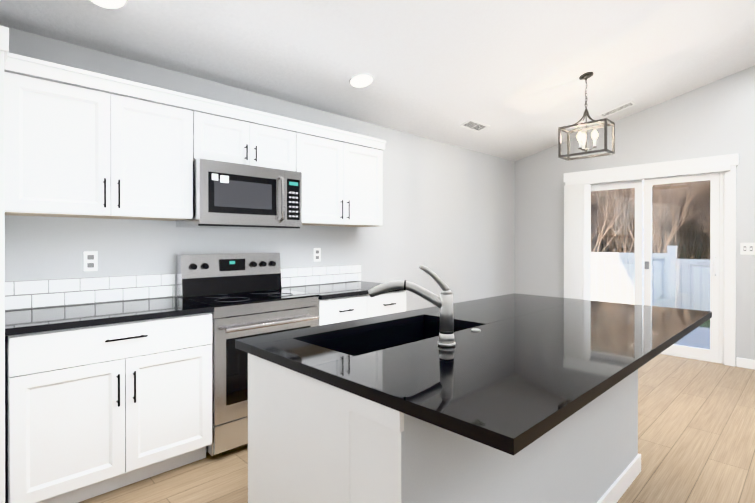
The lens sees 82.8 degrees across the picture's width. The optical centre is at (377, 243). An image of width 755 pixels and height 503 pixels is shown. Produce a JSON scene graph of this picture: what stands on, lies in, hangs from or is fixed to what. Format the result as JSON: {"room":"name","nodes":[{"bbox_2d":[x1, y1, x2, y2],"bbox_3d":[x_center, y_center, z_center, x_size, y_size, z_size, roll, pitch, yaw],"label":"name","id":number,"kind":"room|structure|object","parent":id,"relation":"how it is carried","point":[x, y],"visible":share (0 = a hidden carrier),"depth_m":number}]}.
{"room":"kitchen","nodes":[
{"label":"kitchen","id":0,"kind":"room"},
{"bbox_2d":[0,25,754,359],"bbox_3d":[1.692,-0.848,1.202,7.680,4.251,7.055,0,0,-44],"label":"wall","id":1,"kind":"structure","parent":0,"point":[464,225],"depth_m":4.48},
{"bbox_2d":[83,251,97,270],"bbox_3d":[-1.731,0.104,2.585,0.072,0.118,0.007,0,0,-44],"label":"electrical outlet","id":2,"kind":"object","parent":1,"relation":"attached to","point":[90,260],"visible":1,"depth_m":2.58},
{"bbox_2d":[4,52,195,220],"bbox_3d":[-1.592,-0.540,2.492,0.899,0.764,0.327,0,0,-44],"label":"upper cabinet","id":3,"kind":"object","parent":1,"relation":"attached to","point":[79,143],"depth_m":2.33},
{"bbox_2d":[5,265,360,310],"bbox_3d":[-1.098,0.279,3.197,2.614,0.157,0.010,0,0,-44],"label":"tile backsplash","id":4,"kind":"structure","parent":1,"relation":"attached to","point":[29,294],"depth_m":2.66},
{"bbox_2d":[196,97,299,171],"bbox_3d":[-0.996,-0.728,3.069,0.754,0.391,0.327,0,0,-44],"label":"upper cabinet","id":5,"kind":"object","parent":1,"relation":"attached to","point":[225,132],"depth_m":2.93},
{"bbox_2d":[176,158,301,229],"bbox_3d":[-0.948,-0.321,3.022,0.748,0.414,0.464,0,0,-44],"label":"microwave","id":6,"kind":"object","parent":5,"relation":"attached to","point":[227,195],"visible":0.98,"depth_m":2.85},
{"bbox_2d":[314,248,320,261],"bbox_3d":[-0.528,0.095,3.751,0.072,0.118,0.007,0,0,-44],"label":"electrical outlet","id":7,"kind":"object","parent":1,"relation":"attached to","point":[317,254],"visible":1,"depth_m":3.75},
{"bbox_2d":[300,121,383,226],"bbox_3d":[-0.395,-0.544,3.653,0.914,0.764,0.327,0,0,-44],"label":"upper cabinet","id":8,"kind":"object","parent":1,"relation":"attached to","point":[341,171],"depth_m":3.51},
{"bbox_2d":[564,154,738,365],"bbox_3d":[3.145,0.167,5.098,0.176,2.195,1.780,0,0,-44],"label":"door frame","id":9,"kind":"structure","parent":1,"relation":"attached to","point":[729,287],"depth_m":4.47},
{"bbox_2d":[591,171,723,363],"bbox_3d":[3.137,0.231,5.090,0.148,2.067,1.534,0,0,-44],"label":"sliding glass door","id":10,"kind":"structure","parent":1,"relation":"in","point":[643,230],"depth_m":4.87},
{"bbox_2d":[564,165,730,299],"bbox_3d":[3.049,0.209,5.023,0.067,2.040,1.685,0,0,-44],"label":"vertical blinds","id":11,"kind":"object","parent":10,"relation":"attached to","point":[577,239],"visible":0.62,"depth_m":5.47},
{"bbox_2d":[736,357,754,369],"bbox_3d":[5.196,1.224,2.887,0.013,0.095,4.285,0,0,-44],"label":"baseboard","id":12,"kind":"structure","parent":1,"relation":"attached to","point":[745,363],"depth_m":4.36},
{"bbox_2d":[740,243,754,254],"bbox_3d":[3.768,0.049,4.357,0.010,0.118,0.118,0,0,-44],"label":"double light switch","id":13,"kind":"object","parent":1,"relation":"attached to","point":[747,248],"visible":1,"depth_m":4.36},
{"bbox_2d":[0,0,754,161],"bbox_3d":[1.692,-2.098,1.198,8.280,2.064,7.655,0,0,-44],"label":"ceiling","id":14,"kind":"structure","parent":0,"point":[509,72],"depth_m":3.25},
{"bbox_2d":[89,0,127,9],"bbox_3d":[-1.406,-1.286,2.218,0.200,0.058,0.195,0,0,-44],"label":"recessed light","id":15,"kind":"object","parent":14,"relation":"in","point":[112,4],"visible":0.98,"depth_m":2.27},
{"bbox_2d":[349,73,373,87],"bbox_3d":[-0.127,-1.299,3.408,0.200,0.058,0.195,0,0,-44],"label":"recessed light","id":16,"kind":"object","parent":14,"relation":"in","point":[360,80],"visible":0.98,"depth_m":3.40},
{"bbox_2d":[459,119,488,131],"bbox_3d":[1.058,-1.286,4.670,0.360,0.044,0.157,0,0,-44],"label":"ceiling vent","id":17,"kind":"object","parent":14,"relation":"in","point":[474,125],"visible":1,"depth_m":4.66},
{"bbox_2d":[558,72,614,160],"bbox_3d":[1.924,-1.189,3.950,0.219,0.757,0.419,0,0,-44],"label":"lantern pendant light","id":18,"kind":"object","parent":14,"relation":"hanging from","point":[606,123],"visible":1,"depth_m":3.94},
{"bbox_2d":[598,101,635,117],"bbox_3d":[2.724,-1.526,4.877,0.160,0.090,0.352,0,0,-44],"label":"ceiling vent","id":19,"kind":"object","parent":14,"relation":"in","point":[617,109],"visible":0.96,"depth_m":4.87},
{"bbox_2d":[78,354,754,502],"bbox_3d":[1.692,1.337,1.210,7.680,0.120,7.055,0,0,-44],"label":"floor","id":20,"kind":"structure","parent":0,"point":[696,431],"depth_m":2.60},
{"bbox_2d":[0,26,8,502],"bbox_3d":[-2.111,0.195,1.698,0.946,2.162,0.748,0,0,-44],"label":"panel","id":21,"kind":"object","parent":20,"relation":"on","point":[4,41],"visible":1,"depth_m":1.76},
{"bbox_2d":[5,313,211,502],"bbox_3d":[-1.480,0.834,2.381,0.899,0.878,0.650,0,0,-44],"label":"base cabinet","id":22,"kind":"object","parent":20,"relation":"on","point":[92,411],"visible":0.96,"depth_m":2.12},
{"bbox_2d":[177,253,318,455],"bbox_3d":[-0.863,0.671,2.937,0.752,1.200,0.653,0,0,-44],"label":"range","id":23,"kind":"object","parent":20,"relation":"on","point":[245,295],"visible":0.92,"depth_m":2.75},
{"bbox_2d":[318,290,405,325],"bbox_3d":[-0.282,0.830,3.542,0.914,0.878,0.650,0,0,-44],"label":"base cabinet","id":24,"kind":"object","parent":20,"relation":"on","point":[338,310],"visible":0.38,"depth_m":3.28},
{"bbox_2d":[5,281,402,335],"bbox_3d":[-0.875,0.375,2.967,2.614,0.032,0.628,0,0,-44],"label":"countertop","id":25,"kind":"structure","parent":24,"relation":"on","point":[24,321],"depth_m":2.33},
{"bbox_2d":[235,345,640,502],"bbox_3d":[0.479,0.834,2.004,1.980,0.880,0.823,0,0,-44],"label":"kitchen island","id":26,"kind":"object","parent":20,"relation":"on","point":[312,439],"depth_m":1.35},
{"bbox_2d":[235,293,582,372],"bbox_3d":[0.400,0.378,2.195,2.140,0.032,0.495,0,0,-44],"label":"island countertop","id":27,"kind":"structure","parent":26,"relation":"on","point":[292,347],"depth_m":1.97},
{"bbox_2d":[307,317,470,352],"bbox_3d":[0.082,0.507,1.797,0.814,0.247,0.389,0,0,-44],"label":"sink","id":28,"kind":"object","parent":27,"relation":"in","point":[379,336],"depth_m":1.99},
{"bbox_2d":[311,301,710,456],"bbox_3d":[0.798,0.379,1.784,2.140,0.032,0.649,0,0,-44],"label":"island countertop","id":29,"kind":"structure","parent":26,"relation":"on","point":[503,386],"depth_m":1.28},
{"bbox_2d":[368,265,455,346],"bbox_3d":[0.124,0.219,1.560,0.213,0.291,0.266,0,0,-44],"label":"faucet","id":30,"kind":"object","parent":29,"relation":"on","point":[443,302],"visible":1,"depth_m":1.53},
{"label":"outside","id":31,"kind":"structure","parent":0,"visible":0},
{"bbox_2d":[674,319,709,348],"bbox_3d":[7.224,1.451,8.974,11.068,0.200,21.000,0,0,-44],"label":"ground","id":32,"kind":"structure","parent":31,"point":[695,335],"depth_m":6.23},
{"bbox_2d":[591,246,709,310],"bbox_3d":[6.054,0.695,7.785,0.150,1.320,19.075,0,0,-44],"label":"fence","id":33,"kind":"object","parent":32,"relation":"on","point":[658,301],"depth_m":8.35},
{"bbox_2d":[591,180,710,259],"bbox_3d":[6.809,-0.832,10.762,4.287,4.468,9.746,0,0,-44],"label":"trees","id":34,"kind":"object","parent":32,"relation":"on","point":[660,223],"depth_m":10.51}
]}

